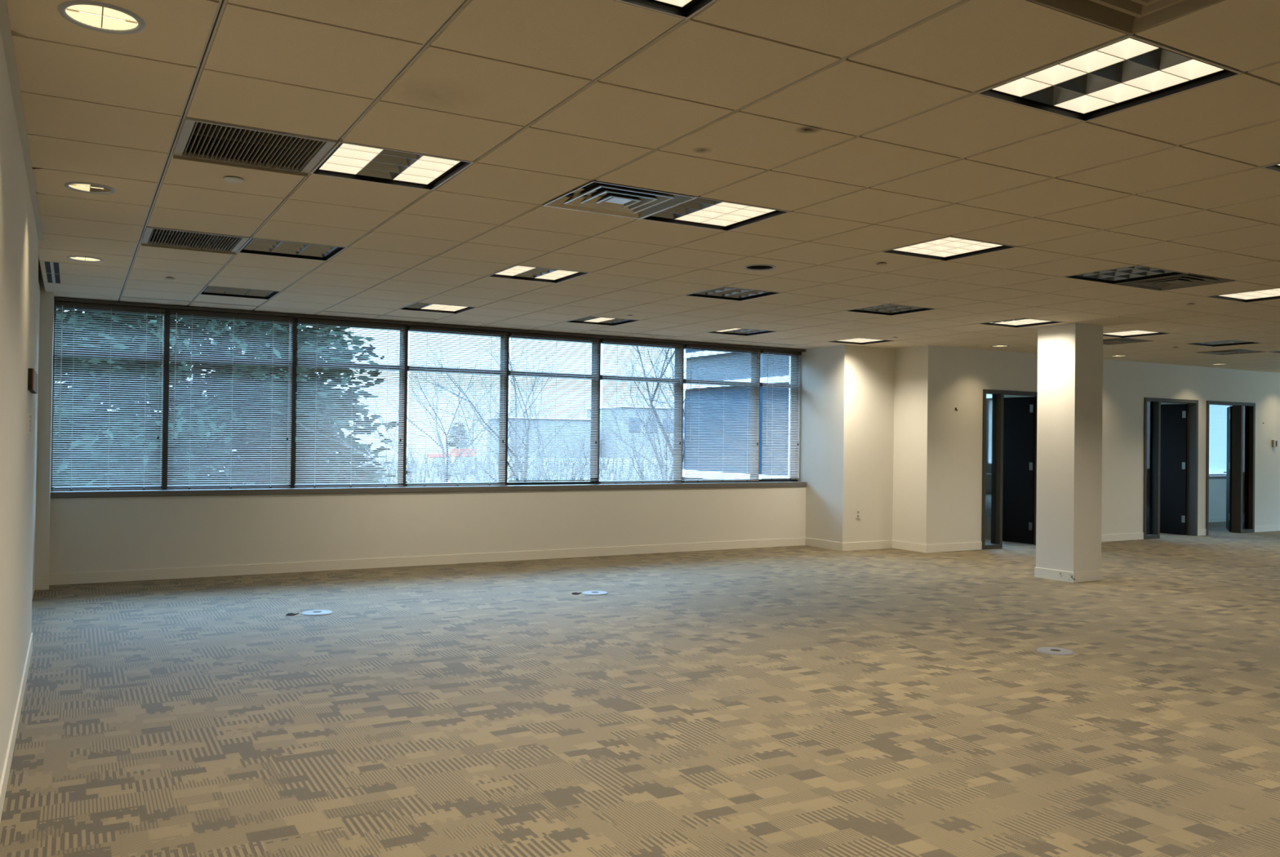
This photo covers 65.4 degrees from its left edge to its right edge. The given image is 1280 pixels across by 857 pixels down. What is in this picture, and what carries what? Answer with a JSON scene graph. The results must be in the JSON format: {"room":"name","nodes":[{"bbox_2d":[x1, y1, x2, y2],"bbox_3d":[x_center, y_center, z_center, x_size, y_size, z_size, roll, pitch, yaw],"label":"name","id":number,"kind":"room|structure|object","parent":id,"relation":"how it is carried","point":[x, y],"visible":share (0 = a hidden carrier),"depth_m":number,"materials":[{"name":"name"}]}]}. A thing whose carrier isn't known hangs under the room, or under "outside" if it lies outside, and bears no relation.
{"room":"empty office","nodes":[
{"label":"empty office","id":0,"kind":"room"},
{"bbox_2d":[0,29,39,782],"bbox_3d":[-1.588,-0.138,2.173,0.183,3.152,10.058,1,-1,-30],"label":"wall","id":1,"kind":"structure","parent":0,"point":[19,239],"depth_m":4.23,"materials":[{"name":"white paint"}]},
{"bbox_2d":[0,632,32,822],"bbox_3d":[-1.524,1.387,2.205,0.008,0.104,10.058,1,-1,-30],"label":"baseboard","id":2,"kind":"structure","parent":1,"relation":"attached to","point":[3,784],"depth_m":4.51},
{"bbox_2d":[0,0,43,240],"bbox_3d":[-1.467,-1.257,2.209,0.027,0.020,9.997,1,-1,-30],"label":"trim","id":3,"kind":"structure","parent":1,"relation":"attached to","point":[5,27],"depth_m":3.79,"materials":[{"name":"grey paint"}]},
{"bbox_2d":[26,413,31,434],"bbox_3d":[-3.383,-0.027,5.524,0.013,0.116,0.165,1,-1,-30],"label":"light switch","id":4,"kind":"object","parent":1,"relation":"attached to","point":[28,430],"visible":1,"depth_m":5.45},
{"bbox_2d":[27,368,37,393],"bbox_3d":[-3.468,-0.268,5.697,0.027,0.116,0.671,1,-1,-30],"label":"fire alarm strobe","id":5,"kind":"object","parent":1,"relation":"attached to","point":[32,374],"visible":1,"depth_m":5.41,"materials":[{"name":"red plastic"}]},
{"bbox_2d":[31,257,40,599],"bbox_3d":[-4.993,-0.124,8.038,0.183,3.152,3.505,1,-1,-30],"label":"wall","id":6,"kind":"structure","parent":0,"point":[39,266],"depth_m":8.72,"materials":[{"name":"white paint"}]},
{"bbox_2d":[35,270,53,578],"bbox_3d":[-5.562,-0.118,9.328,0.104,3.152,0.701,1,-1,-30],"label":"wall","id":7,"kind":"structure","parent":0,"point":[44,413],"depth_m":9.02,"materials":[{"name":"white paint"}]},
{"bbox_2d":[34,577,48,590],"bbox_3d":[-5.402,1.405,9.006,0.112,0.104,0.008,1,-1,-30],"label":"baseboard","id":8,"kind":"structure","parent":7,"relation":"attached to","point":[41,584],"depth_m":9.00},
{"bbox_2d":[40,0,306,256],"bbox_3d":[7.396,-1.606,9.178,23.104,0.152,13.716,1,-1,-30],"label":"slab","id":9,"kind":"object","parent":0,"point":[191,141],"depth_m":6.17,"materials":[{"name":"grey"}]},
{"bbox_2d":[48,486,805,573],"bbox_3d":[-1.708,1.125,11.656,8.937,0.811,0.396,1,-1,-30],"label":"wall","id":10,"kind":"structure","parent":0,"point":[100,534],"depth_m":10.86,"materials":[{"name":"white paint"}]},
{"bbox_2d":[50,302,164,491],"bbox_3d":[-5.188,-0.296,9.733,0.942,1.792,0.134,1,-1,-30],"label":"window","id":11,"kind":"structure","parent":10,"relation":"attached to","point":[55,306],"depth_m":9.62,"materials":[{"name":"brown metal"}]},
{"bbox_2d":[51,301,164,490],"bbox_3d":[-5.114,-0.298,9.617,0.936,1.787,0.056,1,-1,-30],"label":"mini blind","id":12,"kind":"object","parent":11,"relation":"attached to","point":[57,303],"visible":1,"depth_m":9.61,"materials":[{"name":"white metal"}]},
{"bbox_2d":[160,309,291,489],"bbox_3d":[-4.249,-0.278,10.267,1.219,1.792,0.134,1,-1,-30],"label":"window","id":13,"kind":"structure","parent":10,"relation":"attached to","point":[166,356],"depth_m":9.94,"materials":[{"name":"brown metal"}]},
{"bbox_2d":[167,309,293,488],"bbox_3d":[-4.157,-0.281,10.161,1.170,1.787,0.056,1,-1,-30],"label":"mini blind","id":14,"kind":"object","parent":13,"relation":"attached to","point":[192,313],"visible":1,"depth_m":10.15,"materials":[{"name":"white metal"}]},
{"bbox_2d":[286,318,403,488],"bbox_3d":[-3.199,-0.259,10.864,1.195,1.792,0.134,1,-1,-30],"label":"window","id":15,"kind":"structure","parent":10,"relation":"attached to","point":[295,322],"depth_m":10.54,"materials":[{"name":"brown metal"}]},
{"bbox_2d":[294,317,405,487],"bbox_3d":[-3.108,-0.261,10.758,1.146,1.787,0.054,1,-1,-30],"label":"mini blind","id":16,"kind":"object","parent":15,"relation":"attached to","point":[301,320],"visible":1,"depth_m":10.75,"materials":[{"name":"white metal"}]},
{"bbox_2d":[48,537,804,585],"bbox_3d":[-1.613,1.478,11.476,8.937,0.104,0.008,1,-1,-30],"label":"baseboard","id":17,"kind":"structure","parent":10,"relation":"attached to","point":[318,566],"depth_m":10.85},
{"bbox_2d":[50,481,806,497],"bbox_3d":[-1.653,0.692,11.573,8.937,0.056,0.232,1,-1,-30],"label":"window sill","id":18,"kind":"structure","parent":10,"relation":"attached to","point":[244,491],"depth_m":10.90,"materials":[{"name":"grey laminate"}]},
{"bbox_2d":[397,325,504,486],"bbox_3d":[-2.156,-0.240,11.457,1.207,1.792,0.134,1,-1,-30],"label":"window","id":19,"kind":"structure","parent":10,"relation":"attached to","point":[406,367],"depth_m":11.15,"materials":[{"name":"brown metal"}]},
{"bbox_2d":[406,325,507,486],"bbox_3d":[-2.064,-0.242,11.352,1.158,1.787,0.054,1,-1,-30],"label":"mini blind","id":20,"kind":"object","parent":19,"relation":"attached to","point":[412,327],"visible":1,"depth_m":11.35,"materials":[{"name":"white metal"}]},
{"bbox_2d":[498,333,595,485],"bbox_3d":[-1.104,-0.220,12.055,1.213,1.792,0.134,1,-1,-30],"label":"window","id":21,"kind":"structure","parent":10,"relation":"attached to","point":[508,373],"depth_m":11.77,"materials":[{"name":"brown metal"}]},
{"bbox_2d":[508,332,599,481],"bbox_3d":[-1.012,-0.242,11.950,1.164,1.749,0.054,1,-1,-30],"label":"mini blind","id":22,"kind":"object","parent":21,"relation":"attached to","point":[512,334],"visible":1,"depth_m":11.94,"materials":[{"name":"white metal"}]},
{"bbox_2d":[590,338,679,484],"bbox_3d":[-0.049,-0.201,12.655,1.213,1.792,0.134,1,-1,-30],"label":"window","id":23,"kind":"structure","parent":10,"relation":"attached to","point":[594,348],"depth_m":12.36,"materials":[{"name":"brown metal"}]},
{"bbox_2d":[600,338,684,484],"bbox_3d":[0.042,-0.203,12.550,1.164,1.787,0.054,1,-1,-30],"label":"mini blind","id":24,"kind":"object","parent":23,"relation":"attached to","point":[609,340],"visible":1,"depth_m":12.55,"materials":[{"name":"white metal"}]},
{"bbox_2d":[673,344,755,483],"bbox_3d":[1.010,-0.181,13.257,1.225,1.792,0.134,1,-1,-30],"label":"window","id":25,"kind":"structure","parent":10,"relation":"attached to","point":[684,380],"depth_m":12.96,"materials":[{"name":"brown metal"}]},
{"bbox_2d":[684,344,760,481],"bbox_3d":[1.102,-0.189,13.152,1.176,1.776,0.056,1,-1,-30],"label":"mini blind","id":26,"kind":"object","parent":25,"relation":"attached to","point":[708,348],"visible":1,"depth_m":13.22,"materials":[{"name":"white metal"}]},
{"bbox_2d":[750,350,799,482],"bbox_3d":[1.857,-0.166,13.739,0.722,1.792,0.134,1,-1,-30],"label":"window","id":27,"kind":"structure","parent":10,"relation":"attached to","point":[753,360],"depth_m":13.66,"materials":[{"name":"brown metal"}]},
{"bbox_2d":[760,349,800,479],"bbox_3d":[1.934,-0.183,13.625,0.640,1.758,0.056,1,-1,-30],"label":"mini blind","id":28,"kind":"object","parent":27,"relation":"attached to","point":[769,352],"visible":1,"depth_m":13.63,"materials":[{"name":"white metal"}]},
{"bbox_2d":[0,521,1279,856],"bbox_3d":[7.353,1.713,9.145,23.104,0.183,13.716,1,-1,-30],"label":"floor","id":29,"kind":"structure","parent":0,"point":[798,700],"depth_m":5.25,"materials":[{"name":"carpet"}]},
{"bbox_2d":[301,609,333,615],"bbox_3d":[-2.592,1.478,8.007,0.244,0.010,0.244,1,-1,-30],"label":"box","id":30,"kind":"object","parent":29,"relation":"on","point":[313,612],"visible":1,"depth_m":7.98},
{"bbox_2d":[582,591,608,595],"bbox_3d":[-0.415,1.518,9.210,0.244,0.010,0.244,1,-1,-30],"label":"box","id":31,"kind":"object","parent":29,"relation":"on","point":[586,593],"visible":1,"depth_m":9.17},
{"bbox_2d":[1036,647,1074,655],"bbox_3d":[2.872,1.537,6.892,0.244,0.010,0.244,1,-1,-30],"label":"box","id":32,"kind":"object","parent":29,"relation":"on","point":[1051,651],"visible":1,"depth_m":6.86,"materials":[{"name":"metal"}]},
{"bbox_2d":[1035,323,1102,572],"bbox_3d":[4.586,0.254,10.654,0.451,2.694,0.463,1,-1,-30],"label":"column","id":33,"kind":"structure","parent":29,"relation":"on","point":[1069,413],"depth_m":10.49,"materials":[{"name":"white paint"}]},
{"bbox_2d":[1034,567,1102,582],"bbox_3d":[4.570,1.549,10.642,0.468,0.104,0.480,1,-1,-30],"label":"baseboard","id":34,"kind":"structure","parent":33,"relation":"attached to","point":[1073,577],"depth_m":10.47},
{"bbox_2d":[6,0,1279,373],"bbox_3d":[7.468,-1.086,9.231,22.544,0.030,13.388,1,-1,-30],"label":"ceiling","id":35,"kind":"structure","parent":0,"point":[866,122],"depth_m":4.55,"materials":[{"name":"tile"}]},
{"bbox_2d":[44,261,60,283],"bbox_3d":[-4.683,-1.239,7.954,0.091,0.007,1.195,1,-1,-30],"label":"ceiling vent","id":36,"kind":"object","parent":35,"relation":"in","point":[52,269],"visible":1,"depth_m":7.89,"materials":[{"name":"metal"}]},
{"bbox_2d":[66,255,103,262],"bbox_3d":[-4.042,-1.308,7.267,0.235,0.154,0.235,1,-1,-30],"label":"recessed light","id":37,"kind":"object","parent":35,"relation":"in","point":[78,258],"visible":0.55,"depth_m":7.30,"materials":[{"name":"grey"}]},
{"bbox_2d":[63,182,115,194],"bbox_3d":[-2.837,-1.313,5.147,0.235,0.154,0.235,1,-1,-30],"label":"recessed light","id":38,"kind":"object","parent":35,"relation":"in","point":[83,187],"visible":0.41,"depth_m":5.19,"materials":[{"name":"grey"}]},
{"bbox_2d":[57,0,145,34],"bbox_3d":[-1.631,-1.318,3.027,0.235,0.154,0.235,1,-1,-30],"label":"recessed light","id":39,"kind":"object","parent":35,"relation":"in","point":[98,16],"visible":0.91,"depth_m":3.08,"materials":[{"name":"grey"}]},
{"bbox_2d":[121,296,190,302],"bbox_3d":[-4.560,-1.223,9.409,0.585,0.006,0.030,1,-1,-30],"label":"ceiling vent","id":40,"kind":"object","parent":35,"relation":"in","point":[122,296],"visible":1,"depth_m":9.40,"materials":[{"name":"metal"}]},
{"bbox_2d":[140,226,248,254],"bbox_3d":[-2.910,-1.263,6.508,0.591,0.107,0.597,1,-1,-30],"label":"ceiling vent","id":41,"kind":"object","parent":35,"relation":"in","point":[239,241],"visible":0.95,"depth_m":6.57,"materials":[{"name":"metal"}]},
{"bbox_2d":[193,301,257,306],"bbox_3d":[-4.030,-1.213,9.710,0.585,0.006,0.030,1,-1,-30],"label":"ceiling vent","id":42,"kind":"object","parent":35,"relation":"in","point":[193,301],"visible":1,"depth_m":9.70,"materials":[{"name":"metal"}]},
{"bbox_2d":[222,177,243,182],"bbox_3d":[-2.006,-1.229,4.918,0.091,0.013,0.091,1,-1,-30],"label":"sprinkler cover","id":43,"kind":"object","parent":35,"relation":"attached to","point":[233,180],"visible":1,"depth_m":4.90,"materials":[{"name":"grey"}]},
{"bbox_2d":[199,284,280,299],"bbox_3d":[-3.585,-1.306,8.930,0.607,0.186,0.607,1,-1,-30],"label":"ceiling light","id":44,"kind":"object","parent":35,"relation":"attached to","point":[207,290],"visible":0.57,"depth_m":9.07,"materials":[{"name":"grey paint"}]},
{"bbox_2d":[173,114,336,177],"bbox_3d":[-1.705,-1.268,4.388,0.591,0.107,0.597,1,-1,-30],"label":"ceiling vent","id":45,"kind":"object","parent":35,"relation":"in","point":[312,148],"visible":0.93,"depth_m":4.42,"materials":[{"name":"metal"}]},
{"bbox_2d":[237,236,346,261],"bbox_3d":[-2.379,-1.311,6.810,0.607,0.186,0.607,1,-1,-30],"label":"ceiling light","id":46,"kind":"object","parent":35,"relation":"attached to","point":[257,246],"visible":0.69,"depth_m":6.93,"materials":[{"name":"grey paint"}]},
{"bbox_2d":[323,311,382,315],"bbox_3d":[-2.965,-1.194,10.316,0.597,0.006,0.030,1,-1,-30],"label":"ceiling vent","id":47,"kind":"object","parent":35,"relation":"in","point":[323,311],"visible":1,"depth_m":10.30,"materials":[{"name":"metal"}]},
{"bbox_2d":[310,139,474,190],"bbox_3d":[-1.174,-1.317,4.690,0.607,0.186,0.607,1,-1,-30],"label":"ceiling light","id":48,"kind":"object","parent":35,"relation":"attached to","point":[347,160],"visible":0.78,"depth_m":4.77,"materials":[{"name":"grey paint"}]},
{"bbox_2d":[383,315,436,319],"bbox_3d":[-2.438,-1.184,10.616,0.579,0.006,0.030,1,-1,-30],"label":"ceiling vent","id":49,"kind":"object","parent":35,"relation":"in","point":[384,315],"visible":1,"depth_m":10.59,"materials":[{"name":"metal"}]},
{"bbox_2d":[398,302,477,314],"bbox_3d":[-1.995,-1.276,9.833,0.607,0.186,0.607,1,-1,-30],"label":"ceiling light","id":50,"kind":"object","parent":35,"relation":"attached to","point":[426,307],"visible":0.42,"depth_m":9.98,"materials":[{"name":"grey paint"}]},
{"bbox_2d":[486,264,590,283],"bbox_3d":[-0.790,-1.282,7.714,0.607,0.186,0.607,1,-1,-30],"label":"ceiling light","id":51,"kind":"object","parent":35,"relation":"attached to","point":[515,272],"visible":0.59,"depth_m":7.84,"materials":[{"name":"grey paint"}]},
{"bbox_2d":[564,315,640,325],"bbox_3d":[-0.406,-1.247,10.737,0.607,0.186,0.607,1,-1,-30],"label":"ceiling light","id":52,"kind":"object","parent":35,"relation":"attached to","point":[589,319],"visible":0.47,"depth_m":10.89,"materials":[{"name":"grey paint"}]},
{"bbox_2d":[593,330,635,333],"bbox_3d":[-0.316,-1.145,11.822,0.597,0.006,0.030,1,-1,-30],"label":"ceiling vent","id":53,"kind":"object","parent":35,"relation":"in","point":[593,331],"visible":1,"depth_m":11.80,"materials":[{"name":"metal"}]},
{"bbox_2d":[542,179,697,218],"bbox_3d":[-0.115,-1.259,5.292,0.602,0.116,0.602,1,-1,-30],"label":"ceiling vent","id":54,"kind":"object","parent":35,"relation":"in","point":[594,196],"visible":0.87,"depth_m":5.33,"materials":[{"name":"metal"}]},
{"bbox_2d":[614,0,716,19],"bbox_3d":[0.031,-1.322,2.570,0.607,0.186,0.607,1,-1,-30],"label":"ceiling light","id":55,"kind":"object","parent":35,"relation":"attached to","point":[686,9],"visible":1,"depth_m":2.92,"materials":[{"name":"grey paint"}]},
{"bbox_2d":[640,195,791,231],"bbox_3d":[0.415,-1.287,5.594,0.607,0.186,0.607,1,-1,-30],"label":"ceiling light","id":56,"kind":"object","parent":35,"relation":"attached to","point":[702,212],"visible":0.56,"depth_m":5.70,"materials":[{"name":"grey paint"}]},
{"bbox_2d":[684,285,782,301],"bbox_3d":[0.800,-1.253,8.617,0.607,0.186,0.607,1,-1,-30],"label":"ceiling light","id":57,"kind":"object","parent":35,"relation":"attached to","point":[723,292],"visible":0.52,"depth_m":8.74,"materials":[{"name":"grey paint"}]},
{"bbox_2d":[705,327,776,336],"bbox_3d":[1.184,-1.218,11.641,0.607,0.186,0.607,1,-1,-30],"label":"ceiling light","id":58,"kind":"object","parent":35,"relation":"attached to","point":[738,331],"visible":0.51,"depth_m":11.80,"materials":[{"name":"grey paint"}]},
{"bbox_2d":[743,257,775,270],"bbox_3d":[0.872,-1.245,7.256,0.235,0.154,0.235,1,-1,-30],"label":"recessed light","id":59,"kind":"object","parent":35,"relation":"in","point":[752,267],"visible":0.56,"depth_m":7.33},
{"bbox_2d":[826,337,895,344],"bbox_3d":[2.774,-1.189,12.545,0.607,0.186,0.607,1,-1,-30],"label":"ceiling light","id":60,"kind":"object","parent":35,"relation":"attached to","point":[854,340],"visible":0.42,"depth_m":12.71,"materials":[{"name":"grey paint"}]},
{"bbox_2d":[844,303,937,315],"bbox_3d":[2.389,-1.223,9.521,0.607,0.186,0.607,1,-1,-30],"label":"ceiling light","id":61,"kind":"object","parent":35,"relation":"attached to","point":[891,309],"visible":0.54,"depth_m":9.65,"materials":[{"name":"grey paint"}]},
{"bbox_2d":[880,235,1017,261],"bbox_3d":[2.005,-1.258,6.498,0.607,0.186,0.607,1,-1,-30],"label":"ceiling light","id":62,"kind":"object","parent":35,"relation":"attached to","point":[947,248],"visible":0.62,"depth_m":6.60,"materials":[{"name":"grey paint"}]},
{"bbox_2d":[990,345,1009,346],"bbox_3d":[4.664,-1.140,12.918,0.235,0.154,0.235,1,-1,-30],"label":"recessed light","id":63,"kind":"object","parent":35,"relation":"in","point":[991,345],"visible":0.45,"depth_m":12.91,"materials":[{"name":"grey"}]},
{"bbox_2d":[977,317,1064,327],"bbox_3d":[3.979,-1.194,10.425,0.607,0.186,0.607,1,-1,-30],"label":"ceiling light","id":64,"kind":"object","parent":35,"relation":"attached to","point":[1019,322],"visible":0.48,"depth_m":10.56,"materials":[{"name":"grey paint"}]},
{"bbox_2d":[975,34,1243,122],"bbox_3d":[1.621,-1.293,3.474,0.607,0.186,0.607,1,-1,-30],"label":"ceiling light","id":65,"kind":"object","parent":35,"relation":"attached to","point":[1128,71],"visible":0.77,"depth_m":3.52,"materials":[{"name":"grey paint"}]},
{"bbox_2d":[1110,355,1128,356],"bbox_3d":[6.784,-1.101,14.123,0.235,0.154,0.235,1,-1,-30],"label":"recessed light","id":66,"kind":"object","parent":35,"relation":"in","point":[1112,355],"visible":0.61,"depth_m":14.10,"materials":[{"name":"grey"}]},
{"bbox_2d":[1062,264,1188,284],"bbox_3d":[3.595,-1.229,7.402,0.607,0.186,0.607,1,-1,-30],"label":"ceiling light","id":67,"kind":"object","parent":35,"relation":"attached to","point":[1133,273],"visible":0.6,"depth_m":7.51,"materials":[{"name":"grey paint"}]},
{"bbox_2d":[1028,0,1223,35],"bbox_3d":[1.392,-1.266,2.643,0.602,0.116,0.602,1,-1,-30],"label":"ceiling vent","id":68,"kind":"object","parent":35,"relation":"in","point":[1131,17],"visible":1,"depth_m":2.91,"materials":[{"name":"metal"}]},
{"bbox_2d":[1102,337,1153,345],"bbox_3d":[5.797,-1.115,12.159,0.602,0.116,0.602,1,-1,-30],"label":"ceiling vent","id":69,"kind":"object","parent":35,"relation":"in","point":[1117,340],"visible":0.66,"depth_m":12.13,"materials":[{"name":"metal"}]},
{"bbox_2d":[1102,329,1171,337],"bbox_3d":[5.569,-1.165,11.329,0.607,0.186,0.607,1,-1,-30],"label":"ceiling light","id":70,"kind":"object","parent":35,"relation":"attached to","point":[1134,333],"visible":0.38,"depth_m":11.47,"materials":[{"name":"grey paint"}]},
{"bbox_2d":[1113,272,1235,290],"bbox_3d":[4.124,-1.181,7.702,0.602,0.116,0.602,1,-1,-30],"label":"ceiling vent","id":71,"kind":"object","parent":35,"relation":"in","point":[1188,280],"visible":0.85,"depth_m":7.71,"materials":[{"name":"metal"}]},
{"bbox_2d":[1185,339,1260,346],"bbox_3d":[7.158,-1.135,12.232,0.607,0.186,0.607,1,-1,-30],"label":"ceiling light","id":72,"kind":"object","parent":35,"relation":"attached to","point":[1233,342],"visible":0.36,"depth_m":12.37,"materials":[{"name":"grey paint"}]},
{"bbox_2d":[1196,349,1263,355],"bbox_3d":[7.916,-1.076,13.365,0.602,0.116,0.602,1,-1,-30],"label":"ceiling vent","id":73,"kind":"object","parent":35,"relation":"in","point":[1233,351],"visible":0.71,"depth_m":13.37,"materials":[{"name":"metal"}]},
{"bbox_2d":[1204,287,1279,302],"bbox_3d":[5.184,-1.200,8.305,0.607,0.186,0.607,1,-1,-30],"label":"ceiling light","id":74,"kind":"object","parent":35,"relation":"attached to","point":[1273,293],"visible":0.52,"depth_m":8.49,"materials":[{"name":"grey paint"}]},
{"bbox_2d":[1260,162,1279,172],"bbox_3d":[3.210,-1.264,4.378,0.607,0.186,0.607,1,-1,-30],"label":"ceiling light","id":75,"kind":"object","parent":35,"relation":"attached to","point":[1274,166],"visible":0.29,"depth_m":4.51,"materials":[{"name":"grey paint"}]},
{"bbox_2d":[787,345,934,544],"bbox_3d":[2.964,0.032,13.527,1.000,3.152,1.768,1,-1,-30],"label":"wall","id":76,"kind":"structure","parent":0,"point":[866,419],"depth_m":13.26,"materials":[{"name":"white paint"}]},
{"bbox_2d":[855,509,860,518],"bbox_3d":[2.877,1.125,13.152,0.073,0.116,0.011,1,-1,-30],"label":"wall outlet","id":77,"kind":"object","parent":76,"relation":"attached to","point":[857,511],"visible":1,"depth_m":13.15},
{"bbox_2d":[804,537,926,552],"bbox_3d":[2.979,1.554,13.244,1.568,0.104,0.581,1,-1,11],"label":"baseboard","id":78,"kind":"structure","parent":76,"relation":"attached to","point":[808,541],"depth_m":13.24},
{"bbox_2d":[1020,395,1186,404],"bbox_3d":[9.648,0.155,17.309,7.315,3.152,1.494,1,-1,-30],"label":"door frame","id":79,"kind":"structure","parent":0,"point":[1162,403],"depth_m":16.28,"materials":[{"name":"white paint"}]},
{"bbox_2d":[1142,397,1198,539],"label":"door","id":80,"kind":"structure","parent":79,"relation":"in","point":[1171,431],"depth_m":15.93,"materials":[{"name":"black wood"}]},
{"bbox_2d":[1205,400,1255,535],"bbox_3d":[9.802,0.647,16.553,0.563,2.158,1.833,0,-1,42],"label":"door","id":81,"kind":"structure","parent":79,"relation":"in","point":[1241,416],"depth_m":16.58,"materials":[{"name":"black wood"}]},
{"bbox_2d":[933,346,1279,544],"bbox_3d":[9.258,0.139,16.158,12.546,3.152,0.122,1,-1,-30],"label":"wall","id":82,"kind":"structure","parent":0,"point":[962,375],"depth_m":14.86,"materials":[{"name":"white paint"}]},
{"bbox_2d":[981,389,1037,549],"bbox_3d":[4.931,0.561,14.171,1.268,2.158,0.977,1,-1,-30],"label":"door","id":83,"kind":"structure","parent":82,"relation":"in","point":[1009,435],"depth_m":14.25,"materials":[{"name":"black wood"}]},
{"bbox_2d":[926,524,1279,552],"bbox_3d":[9.218,1.662,16.056,12.668,0.104,0.008,1,-1,-30],"label":"baseboard","id":84,"kind":"structure","parent":82,"relation":"attached to","point":[1127,536],"depth_m":14.73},
{"bbox_2d":[1271,440,1277,447],"bbox_3d":[10.780,0.255,16.931,0.110,0.122,0.038,1,-1,-30],"label":"thermostat","id":85,"kind":"object","parent":82,"relation":"attached to","point":[1274,442],"visible":1,"depth_m":16.91,"materials":[{"name":"grey"}]},
{"bbox_2d":[1004,395,1226,516],"bbox_3d":[8.414,0.142,17.519,12.668,3.152,0.213,1,-1,-30],"label":"wall","id":86,"kind":"structure","parent":0,"point":[1217,487],"depth_m":18.79,"materials":[{"name":"white paint"}]},
{"bbox_2d":[1208,515,1226,522],"bbox_3d":[8.449,1.665,17.408,12.668,0.104,0.008,1,-1,-30],"label":"baseboard","id":87,"kind":"structure","parent":86,"relation":"attached to","point":[1211,519],"depth_m":18.79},
{"bbox_2d":[1208,405,1226,479],"bbox_3d":[10.349,0.088,18.546,3.658,1.695,0.158,1,-1,-30],"label":"window","id":88,"kind":"structure","parent":86,"relation":"in","point":[1210,477],"depth_m":18.82,"materials":[{"name":"clear glass"}]},
{"bbox_2d":[1208,404,1231,475],"bbox_3d":[10.367,0.058,18.514,3.597,1.646,0.037,1,-1,-30],"label":"mini blind","id":89,"kind":"object","parent":88,"relation":"attached to","point":[1217,445],"visible":0.02,"depth_m":18.82,"materials":[{"name":"plastic"}]},
{"bbox_3d":[-1.736,-1.374,11.786,8.937,0.494,0.152,1,-1,-30],"label":"wall","id":90,"kind":"structure","parent":0,"visible":0},
{"bbox_2d":[53,297,805,351],"bbox_3d":[-1.649,-1.144,11.625,8.937,0.026,0.213,1,-1,-30],"label":"trim","id":91,"kind":"structure","parent":90,"relation":"attached to","point":[55,299],"depth_m":10.93,"materials":[{"name":"brown metal"}]},
{"label":"outside","id":92,"kind":"structure","parent":0,"visible":0},
{"bbox_2d":[176,442,684,486],"bbox_3d":[-15.926,4.610,114.940,231.648,4.145,192.999,1,-1,-30],"label":"ground","id":93,"kind":"structure","parent":92,"point":[407,447],"depth_m":67.22,"materials":[{"name":"snow"}]},
{"bbox_2d":[53,306,413,490],"bbox_3d":[-10.048,0.445,22.088,10.050,11.100,9.422,0,-1,45],"label":"evergreen tree","id":94,"kind":"object","parent":93,"relation":"on","point":[303,326],"visible":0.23,"depth_m":20.63,"materials":[{"name":"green plant"}]},
{"bbox_2d":[229,333,623,482],"bbox_3d":[-3.605,1.521,17.379,7.179,8.109,6.370,1,-1,-9],"label":"bare tree","id":95,"kind":"object","parent":93,"relation":"on","point":[509,361],"visible":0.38,"depth_m":17.65,"materials":[{"name":"grey plant"}]},
{"bbox_2d":[426,453,449,459],"bbox_3d":[-13.528,1.864,66.774,1.585,0.457,0.134,1,-1,-30],"label":"barrier panel","id":96,"kind":"object","parent":93,"relation":"on","point":[426,453],"visible":0.29,"depth_m":66.68,"materials":[{"name":"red plastic"}]},
{"bbox_2d":[218,439,684,484],"bbox_3d":[2.730,3.135,57.766,73.942,5.036,26.610,1,-1,-30],"label":"shrubs","id":97,"kind":"object","parent":93,"relation":"on","point":[600,467],"visible":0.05,"depth_m":61.01,"materials":[{"name":"plant"}]},
{"bbox_2d":[445,422,470,448],"bbox_3d":[-12.881,0.869,70.619,1.874,2.661,1.986,1,-1,1],"label":"evergreen tree","id":98,"kind":"object","parent":93,"relation":"on","point":[452,423],"visible":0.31,"depth_m":70.57,"materials":[{"name":"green plant"}]},
{"bbox_2d":[450,448,475,459],"bbox_3d":[-12.221,1.749,68.920,1.829,0.762,0.134,1,-1,-30],"label":"barrier panel","id":99,"kind":"object","parent":93,"relation":"on","point":[451,449],"visible":0.26,"depth_m":68.80,"materials":[{"name":"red plastic"}]},
{"bbox_2d":[359,332,587,483],"bbox_3d":[-6.149,0.937,33.415,8.334,9.537,8.822,1,-1,-30],"label":"bare tree","id":100,"kind":"object","parent":93,"relation":"on","point":[393,332],"visible":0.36,"depth_m":33.38,"materials":[{"name":"grey plant"}]},
{"bbox_2d":[485,416,591,457],"bbox_3d":[-8.229,0.722,81.669,7.437,3.170,5.121,1,-1,-30],"label":"building","id":101,"kind":"structure","parent":93,"relation":"on","point":[508,438],"depth_m":79.88,"materials":[{"name":"concrete"}]},
{"bbox_2d":[577,347,686,480],"bbox_3d":[0.853,0.594,36.160,6.662,10.456,6.537,1,-1,12],"label":"bare tree","id":102,"kind":"object","parent":93,"relation":"on","point":[684,370],"visible":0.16,"depth_m":36.25,"materials":[{"name":"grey plant"}]},
{"bbox_2d":[585,405,684,457],"bbox_3d":[2.272,0.377,85.537,12.436,4.206,6.340,1,-1,-30],"label":"building","id":103,"kind":"structure","parent":93,"relation":"on","point":[625,406],"depth_m":81.16,"materials":[{"name":"concrete"}]},
{"bbox_2d":[602,345,686,479],"bbox_3d":[0.806,0.261,26.820,4.671,10.933,8.502,1,-1,4],"label":"bare tree","id":104,"kind":"object","parent":93,"relation":"on","point":[672,356],"visible":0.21,"depth_m":26.59,"materials":[{"name":"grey plant"}]},
{"bbox_2d":[682,349,789,483],"bbox_3d":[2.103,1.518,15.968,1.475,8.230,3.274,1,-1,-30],"label":"building wing","id":105,"kind":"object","parent":93,"relation":"on","point":[712,355],"visible":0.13,"depth_m":16.00,"materials":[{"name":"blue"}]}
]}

